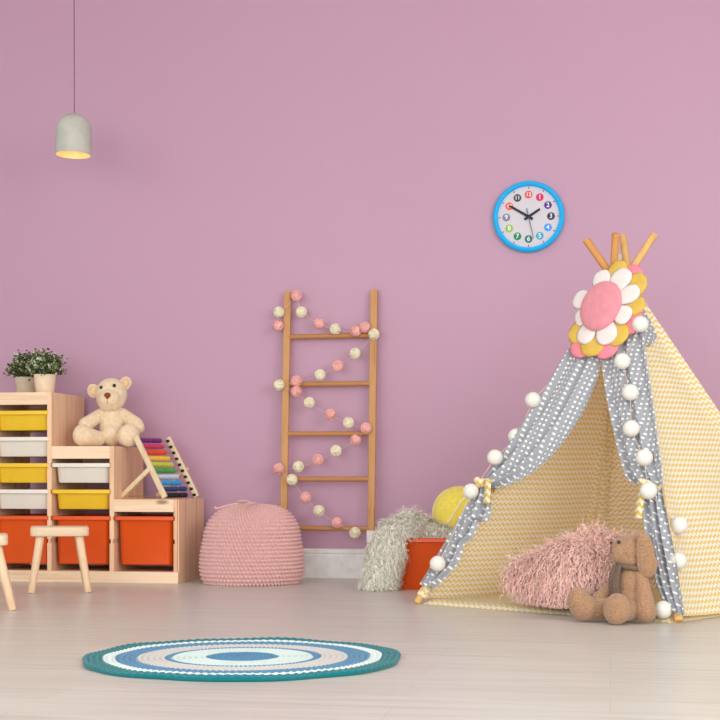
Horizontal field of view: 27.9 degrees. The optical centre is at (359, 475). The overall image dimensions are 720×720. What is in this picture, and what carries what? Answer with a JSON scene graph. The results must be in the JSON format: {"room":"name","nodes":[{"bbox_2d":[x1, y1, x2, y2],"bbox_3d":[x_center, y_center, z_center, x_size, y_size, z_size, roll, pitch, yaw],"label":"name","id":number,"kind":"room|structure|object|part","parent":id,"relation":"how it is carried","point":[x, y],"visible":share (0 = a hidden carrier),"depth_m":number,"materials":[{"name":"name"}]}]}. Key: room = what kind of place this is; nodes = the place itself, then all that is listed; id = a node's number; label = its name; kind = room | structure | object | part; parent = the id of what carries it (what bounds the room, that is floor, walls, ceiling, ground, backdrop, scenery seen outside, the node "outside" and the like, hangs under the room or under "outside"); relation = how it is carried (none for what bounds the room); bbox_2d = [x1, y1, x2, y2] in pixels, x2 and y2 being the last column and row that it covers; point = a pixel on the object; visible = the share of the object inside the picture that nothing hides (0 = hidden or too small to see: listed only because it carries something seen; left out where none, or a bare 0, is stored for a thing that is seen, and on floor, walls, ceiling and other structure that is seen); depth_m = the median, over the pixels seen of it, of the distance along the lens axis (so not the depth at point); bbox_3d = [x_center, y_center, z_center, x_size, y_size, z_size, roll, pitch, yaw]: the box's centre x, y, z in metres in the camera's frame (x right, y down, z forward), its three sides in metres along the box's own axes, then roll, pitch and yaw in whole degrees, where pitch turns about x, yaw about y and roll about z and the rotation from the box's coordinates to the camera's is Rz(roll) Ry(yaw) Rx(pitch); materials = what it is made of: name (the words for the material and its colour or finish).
{"room":"children's room","nodes":[
{"label":"children's room","id":0,"kind":"room"},
{"bbox_2d":[0,0,719,548],"bbox_3d":[0.732,-1.115,7.177,10.000,3.250,0.120,0,0,10],"label":"wall","id":1,"kind":"structure","parent":0,"point":[245,153],"depth_m":7.26,"materials":[{"name":"pink paint"}]},
{"bbox_2d":[30,548,366,577],"bbox_3d":[0.720,0.437,7.109,10.000,0.146,0.019,0,0,10],"label":"baseboard","id":2,"kind":"structure","parent":1,"relation":"attached to","point":[319,563],"depth_m":7.25,"materials":[{"name":"white paint"}]},
{"bbox_2d":[493,181,564,252],"bbox_3d":[0.823,-1.266,7.078,0.348,0.348,0.036,0,0,10],"label":"wall clock","id":3,"kind":"object","parent":1,"relation":"attached to","point":[528,216],"visible":1,"depth_m":7.08,"materials":[{"name":"blue plastic"},{"name":"printed white clock face"},{"name":"black plastic"}]},
{"bbox_2d":[0,578,719,719],"bbox_3d":[0.009,0.550,2.989,10.000,0.080,8.620,0,0,10],"label":"floor","id":4,"kind":"structure","parent":0,"point":[454,663],"depth_m":4.05,"materials":[{"name":"laminate"}]},
{"bbox_2d":[0,533,16,610],"bbox_3d":[-1.489,0.369,5.587,0.319,0.288,0.274,0,0,-14],"label":"stool","id":5,"kind":"object","parent":4,"relation":"on","point":[4,575],"visible":1,"depth_m":5.50,"materials":[{"name":"brown wood"}]},
{"bbox_3d":[-1.489,0.244,5.587,0.256,0.039,0.252,0,0,-14],"label":"seat","id":6,"kind":"part","parent":5,"relation":"part of","materials":[{"name":"brown wood"}]},
{"bbox_2d":[28,525,91,593],"bbox_3d":[-1.338,0.369,6.459,0.274,0.288,0.319,0,0,-12],"label":"stool","id":7,"kind":"object","parent":4,"relation":"on","point":[78,531],"visible":1,"depth_m":6.34,"materials":[{"name":"brown wood"}]},
{"bbox_3d":[-1.414,0.384,6.327,0.036,0.258,0.103,0,0,22],"label":"leg","id":8,"kind":"part","parent":7,"relation":"part of","materials":[{"name":"brown wood"}]},
{"bbox_3d":[-1.338,0.244,6.459,0.252,0.039,0.256,0,0,-12],"label":"seat","id":9,"kind":"part","parent":7,"relation":"part of","materials":[{"name":"brown wood"}]},
{"bbox_3d":[-1.262,0.384,6.591,0.036,0.258,0.103,0,0,22],"label":"leg","id":10,"kind":"part","parent":7,"relation":"part of","materials":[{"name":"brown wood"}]},
{"bbox_3d":[-1.214,0.384,6.370,0.103,0.258,0.036,0,0,44],"label":"leg","id":11,"kind":"part","parent":7,"relation":"part of","materials":[{"name":"brown wood"}]},
{"bbox_2d":[0,392,203,583],"bbox_3d":[-1.289,0.053,7.164,0.944,0.914,0.440,0,0,10],"label":"storage unit","id":12,"kind":"object","parent":4,"relation":"on","point":[65,411],"visible":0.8,"depth_m":7.00,"materials":[{"name":"brown wood"}]},
{"bbox_3d":[-1.744,0.053,7.242,0.022,0.914,0.440,0,0,10],"label":"panel","id":13,"kind":"part","parent":12,"relation":"part of","materials":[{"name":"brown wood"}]},
{"bbox_2d":[3,349,35,391],"bbox_3d":[-1.690,-0.522,7.293,0.235,0.236,0.200,0,0,10],"label":"potted plant","id":14,"kind":"object","parent":12,"relation":"on","point":[24,382],"visible":0.55,"depth_m":7.26,"materials":[{"name":"green plant"}]},
{"bbox_3d":[-1.681,-0.450,7.295,0.111,0.092,0.111,0,0,10],"label":"pot","id":15,"kind":"part","parent":14,"relation":"part of","materials":[{"name":"ceramic"}]},
{"bbox_3d":[-1.636,-0.374,7.010,0.269,0.060,0.018,0,0,10],"label":"rail","id":16,"kind":"part","parent":12,"relation":"part of","materials":[{"name":"brown wood"}]},
{"bbox_2d":[0,514,47,563],"bbox_3d":[-1.602,0.308,7.210,0.300,0.232,0.418,0,0,10],"label":"storage bin","id":17,"kind":"object","parent":12,"relation":"in","point":[20,547],"visible":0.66,"depth_m":7.03,"materials":[{"name":"orange plastic"}]},
{"bbox_2d":[0,410,47,432],"bbox_3d":[-1.602,-0.269,7.210,0.300,0.094,0.418,0,0,10],"label":"storage bin","id":18,"kind":"object","parent":12,"relation":"in","point":[15,421],"visible":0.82,"depth_m":7.02,"materials":[{"name":"yellow plastic"}]},
{"bbox_2d":[0,437,47,456],"bbox_3d":[-1.602,-0.141,7.210,0.300,0.094,0.418,0,0,10],"label":"storage bin","id":19,"kind":"object","parent":12,"relation":"in","point":[9,446],"visible":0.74,"depth_m":7.02,"materials":[{"name":"white plastic"}]},
{"bbox_2d":[0,463,47,482],"bbox_3d":[-1.602,-0.015,7.210,0.300,0.094,0.418,0,0,10],"label":"storage bin","id":20,"kind":"object","parent":12,"relation":"in","point":[9,472],"visible":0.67,"depth_m":7.02,"materials":[{"name":"yellow plastic"}]},
{"bbox_2d":[0,489,47,508],"bbox_3d":[-1.602,0.113,7.210,0.300,0.094,0.418,0,0,10],"label":"storage bin","id":21,"kind":"object","parent":12,"relation":"in","point":[9,498],"visible":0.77,"depth_m":7.02,"materials":[{"name":"white plastic"}]},
{"bbox_3d":[-1.564,-0.356,7.426,0.269,0.060,0.018,0,0,10],"label":"rail","id":22,"kind":"part","parent":12,"relation":"part of","materials":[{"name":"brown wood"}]},
{"bbox_2d":[20,347,68,391],"bbox_3d":[-1.542,-0.517,7.081,0.209,0.226,0.202,0,0,39],"label":"potted plant","id":23,"kind":"object","parent":12,"relation":"on","point":[46,368],"visible":1,"depth_m":7.04,"materials":[{"name":"green plant"}]},
{"bbox_3d":[-1.539,-0.450,7.082,0.107,0.091,0.107,0,0,10],"label":"pot","id":24,"kind":"part","parent":23,"relation":"part of","materials":[{"name":"beige ceramic"}]},
{"bbox_3d":[-1.457,0.053,7.193,0.022,0.914,0.440,0,0,10],"label":"divider panel","id":25,"kind":"part","parent":12,"relation":"part of","materials":[{"name":"brown wood"}]},
{"bbox_3d":[-1.338,-0.113,6.958,0.292,0.060,0.018,0,0,10],"label":"rail","id":26,"kind":"part","parent":12,"relation":"part of","materials":[{"name":"brown wood"}]},
{"bbox_2d":[52,514,110,563],"bbox_3d":[-1.304,0.308,7.158,0.300,0.232,0.418,0,0,10],"label":"storage bin","id":27,"kind":"object","parent":12,"relation":"in","point":[97,544],"visible":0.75,"depth_m":6.97,"materials":[{"name":"orange plastic"}]},
{"bbox_2d":[52,463,110,482],"bbox_3d":[-1.304,-0.015,7.158,0.300,0.094,0.418,0,0,10],"label":"storage bin","id":28,"kind":"object","parent":12,"relation":"in","point":[67,472],"visible":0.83,"depth_m":6.97,"materials":[{"name":"white plastic"}]},
{"bbox_2d":[52,489,110,508],"bbox_3d":[-1.304,0.113,7.158,0.300,0.094,0.418,0,0,10],"label":"storage bin","id":29,"kind":"object","parent":12,"relation":"in","point":[67,498],"visible":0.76,"depth_m":6.97,"materials":[{"name":"yellow plastic"}]},
{"bbox_3d":[-1.266,-0.095,7.374,0.292,0.060,0.018,0,0,10],"label":"rail","id":30,"kind":"part","parent":12,"relation":"part of","materials":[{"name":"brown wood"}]},
{"bbox_2d":[73,376,144,446],"bbox_3d":[-1.231,-0.318,7.124,0.343,0.350,0.242,0,0,-6],"label":"teddy bear","id":31,"kind":"object","parent":12,"relation":"on","point":[110,394],"visible":0.98,"depth_m":7.11},
{"bbox_3d":[-1.148,0.183,7.139,0.022,0.653,0.440,0,0,10],"label":"divider panel","id":32,"kind":"part","parent":12,"relation":"part of","materials":[{"name":"brown wood"}]},
{"bbox_3d":[-1.027,0.141,6.904,0.295,0.060,0.018,0,0,10],"label":"rail","id":33,"kind":"part","parent":12,"relation":"part of","materials":[{"name":"brown wood"}]},
{"bbox_2d":[115,514,174,564],"bbox_3d":[-0.993,0.308,7.104,0.300,0.232,0.418,0,0,10],"label":"storage bin","id":34,"kind":"object","parent":12,"relation":"in","point":[145,539],"visible":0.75,"depth_m":6.92,"materials":[{"name":"orange plastic"}]},
{"bbox_3d":[-0.955,0.159,7.320,0.295,0.060,0.018,0,0,10],"label":"rail","id":35,"kind":"part","parent":12,"relation":"part of","materials":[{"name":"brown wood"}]},
{"bbox_2d":[122,436,198,498],"bbox_3d":[-0.971,-0.043,7.093,0.279,0.304,0.298,0,0,32],"label":"abacus","id":36,"kind":"object","parent":12,"relation":"on","point":[147,459],"visible":1,"depth_m":7.03,"materials":[{"name":"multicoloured wood"}]},
{"bbox_3d":[-1.084,0.034,6.997,0.189,0.150,0.015,0,0,32],"label":"support leg","id":37,"kind":"part","parent":36,"relation":"part of","materials":[{"name":"brown wood"}]},
{"bbox_3d":[-1.026,0.098,6.988,0.251,0.004,0.004,0,0,37],"label":"spreader rod","id":38,"kind":"part","parent":36,"relation":"part of","materials":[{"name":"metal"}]},
{"bbox_3d":[-1.007,-0.043,6.964,0.202,0.304,0.017,0,0,32],"label":"post","id":39,"kind":"part","parent":36,"relation":"part of","materials":[{"name":"brown wood"}]},
{"bbox_3d":[-0.942,0.034,7.225,0.189,0.150,0.015,0,0,32],"label":"support leg","id":40,"kind":"part","parent":36,"relation":"part of","materials":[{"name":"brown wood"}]},
{"bbox_3d":[-0.878,-0.043,7.170,0.202,0.304,0.017,0,0,32],"label":"post","id":41,"kind":"part","parent":36,"relation":"part of","materials":[{"name":"brown wood"}]},
{"bbox_3d":[-0.835,0.310,7.085,0.022,0.399,0.440,0,0,10],"label":"panel","id":42,"kind":"part","parent":12,"relation":"part of","materials":[{"name":"brown wood"}]},
{"bbox_2d":[82,637,400,681],"bbox_3d":[-0.331,0.501,4.024,0.880,0.015,0.879,0,0,6],"label":"rug","id":43,"kind":"object","parent":4,"relation":"on","point":[261,659],"visible":1,"depth_m":3.95,"materials":[{"name":"fabric"}]},
{"bbox_2d":[199,500,304,585],"bbox_3d":[-0.515,0.311,6.919,0.505,0.398,0.498,0,0,0],"label":"pouf","id":44,"kind":"object","parent":4,"relation":"on","point":[244,543],"visible":1,"depth_m":6.73,"materials":[{"name":"pink fabric"}]},
{"bbox_3d":[-0.605,0.136,6.882,0.179,0.048,0.038,0,0,-7],"label":"tie cord","id":45,"kind":"part","parent":44,"relation":"part of","materials":[{"name":"pink fabric"}]},
{"bbox_2d":[280,289,377,550],"bbox_3d":[-0.156,-0.207,7.174,0.475,1.435,0.135,0,0,10],"label":"ladder","id":46,"kind":"object","parent":4,"relation":"on","point":[287,336],"visible":0.73,"depth_m":7.17,"materials":[{"name":"brown wood"}]},
{"bbox_3d":[-0.372,-0.207,7.211,0.036,1.435,0.135,0,0,10],"label":"rail","id":47,"kind":"part","parent":46,"relation":"part of","materials":[{"name":"brown wood"}]},
{"bbox_2d":[273,290,378,542],"bbox_3d":[-0.177,-0.300,7.153,0.540,1.251,0.146,0,0,12],"label":"garland","id":48,"kind":"object","parent":46,"relation":"hanging from","point":[296,391],"visible":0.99,"depth_m":7.14,"materials":[{"name":"pink fabric"}]},
{"bbox_3d":[0.061,-0.207,7.137,0.036,1.435,0.135,0,0,10],"label":"rail","id":49,"kind":"part","parent":46,"relation":"part of","materials":[{"name":"brown wood"}]},
{"bbox_2d":[399,538,446,589],"bbox_3d":[0.344,0.394,6.630,0.418,0.232,0.300,0,0,7],"label":"storage bin","id":50,"kind":"object","parent":4,"relation":"on","point":[421,551],"visible":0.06,"depth_m":6.51,"materials":[{"name":"orange plastic"}]},
{"bbox_2d":[357,505,452,591],"bbox_3d":[0.260,0.321,6.566,0.406,0.387,0.527,0,0,34],"label":"throw","id":51,"kind":"object","parent":50,"relation":"on","point":[386,557],"visible":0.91,"depth_m":6.45,"materials":[{"name":"white fur"}]},
{"bbox_2d":[432,486,470,527],"bbox_3d":[0.457,0.170,6.666,0.244,0.248,0.244,0,0,39],"label":"ball","id":52,"kind":"object","parent":51,"relation":"on","point":[449,505],"visible":0.39,"depth_m":6.58,"materials":[{"name":"yellow fabric"}]},
{"bbox_2d":[423,588,719,622],"bbox_3d":[1.060,0.499,5.819,1.115,0.020,1.197,0,0,42],"label":"play mat","id":53,"kind":"object","parent":4,"relation":"on","point":[494,601],"visible":0.22,"depth_m":5.60,"materials":[{"name":"fabric"}]},
{"bbox_2d":[414,232,719,622],"bbox_3d":[1.087,-0.237,5.816,1.202,1.499,1.288,0,0,45],"label":"tent","id":54,"kind":"object","parent":53,"relation":"on","point":[571,458],"visible":0.84,"depth_m":5.73,"materials":[{"name":"yellow fabric"}]},
{"bbox_2d":[420,346,601,588],"bbox_3d":[0.618,-0.136,5.704,0.759,1.163,0.187,0,0,-1],"label":"curtain","id":55,"kind":"object","parent":54,"relation":"hanging from","point":[566,395],"depth_m":5.73,"materials":[{"name":"grey fabric"}]},
{"bbox_3d":[0.829,-0.105,5.998,1.174,1.235,0.516,0,0,-42],"label":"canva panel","id":56,"kind":"part","parent":54,"relation":"part of","materials":[{"name":"fabric"}]},
{"bbox_2d":[430,253,687,618],"bbox_3d":[0.838,-0.211,5.432,0.886,1.416,0.935,0,0,-19],"label":"string","id":57,"kind":"object","parent":54,"relation":"hanging from","point":[631,428],"visible":0.91,"depth_m":5.45,"materials":[{"name":"fabric"}]},
{"bbox_2d":[568,260,646,358],"bbox_3d":[0.976,-0.655,5.698,0.335,0.403,0.142,0,0,41],"label":"cushion","id":58,"kind":"object","parent":54,"relation":"hanging from","point":[606,313],"visible":1,"depth_m":5.66,"materials":[{"name":"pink fabric"}]},
{"bbox_3d":[0.945,-0.668,5.692,0.184,0.202,0.089,0,0,43],"label":"flower","id":59,"kind":"part","parent":58,"relation":"part of","materials":[{"name":"pink fabric"}]},
{"bbox_3d":[1.320,-0.103,5.999,1.130,1.229,0.574,0,0,41],"label":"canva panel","id":60,"kind":"part","parent":54,"relation":"part of","materials":[{"name":"fabric"}]},
{"bbox_2d":[602,332,684,614],"bbox_3d":[1.034,-0.119,5.375,0.148,1.200,0.779,0,0,-4],"label":"curtain","id":61,"kind":"object","parent":54,"relation":"hanging from","point":[657,409],"depth_m":5.44,"materials":[{"name":"grey fabric"}]},
{"bbox_3d":[1.331,-0.127,5.643,1.164,1.246,0.586,0,0,-44],"label":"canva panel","id":62,"kind":"part","parent":54,"relation":"part of","materials":[{"name":"fabric"}]},
{"bbox_2d":[490,516,653,608],"bbox_3d":[0.814,0.311,5.412,0.424,0.350,0.616,0,0,-40],"label":"cushion","id":63,"kind":"object","parent":53,"relation":"on","point":[545,578],"visible":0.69,"depth_m":5.31,"materials":[{"name":"pink fur"}]},
{"bbox_2d":[567,531,656,624],"bbox_3d":[0.875,0.352,5.036,0.307,0.314,0.209,0,0,10],"label":"stuffed animal","id":64,"kind":"object","parent":4,"relation":"on","point":[627,595],"visible":1,"depth_m":5.02},
{"bbox_3d":[0.222,-2.790,4.221,10.000,0.100,6.120,0,0,10],"label":"ceiling","id":65,"kind":"structure","parent":0,"visible":0},
{"bbox_2d":[55,0,91,158],"bbox_3d":[-1.357,-2.127,6.868,0.172,1.218,0.169,0,0,10],"label":"pendant lamp","id":66,"kind":"object","parent":65,"relation":"hanging from","point":[73,136],"visible":1,"depth_m":6.81,"materials":[{"name":"concrete"}]},
{"bbox_3d":[-1.357,-1.616,6.868,0.172,0.196,0.169,0,0,10],"label":"lamp shade","id":67,"kind":"part","parent":66,"relation":"part of","materials":[{"name":"concrete"}]},
{"bbox_3d":[-1.354,-2.231,6.867,0.007,1.011,0.006,0,0,32],"label":"cord","id":68,"kind":"part","parent":66,"relation":"part of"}
]}

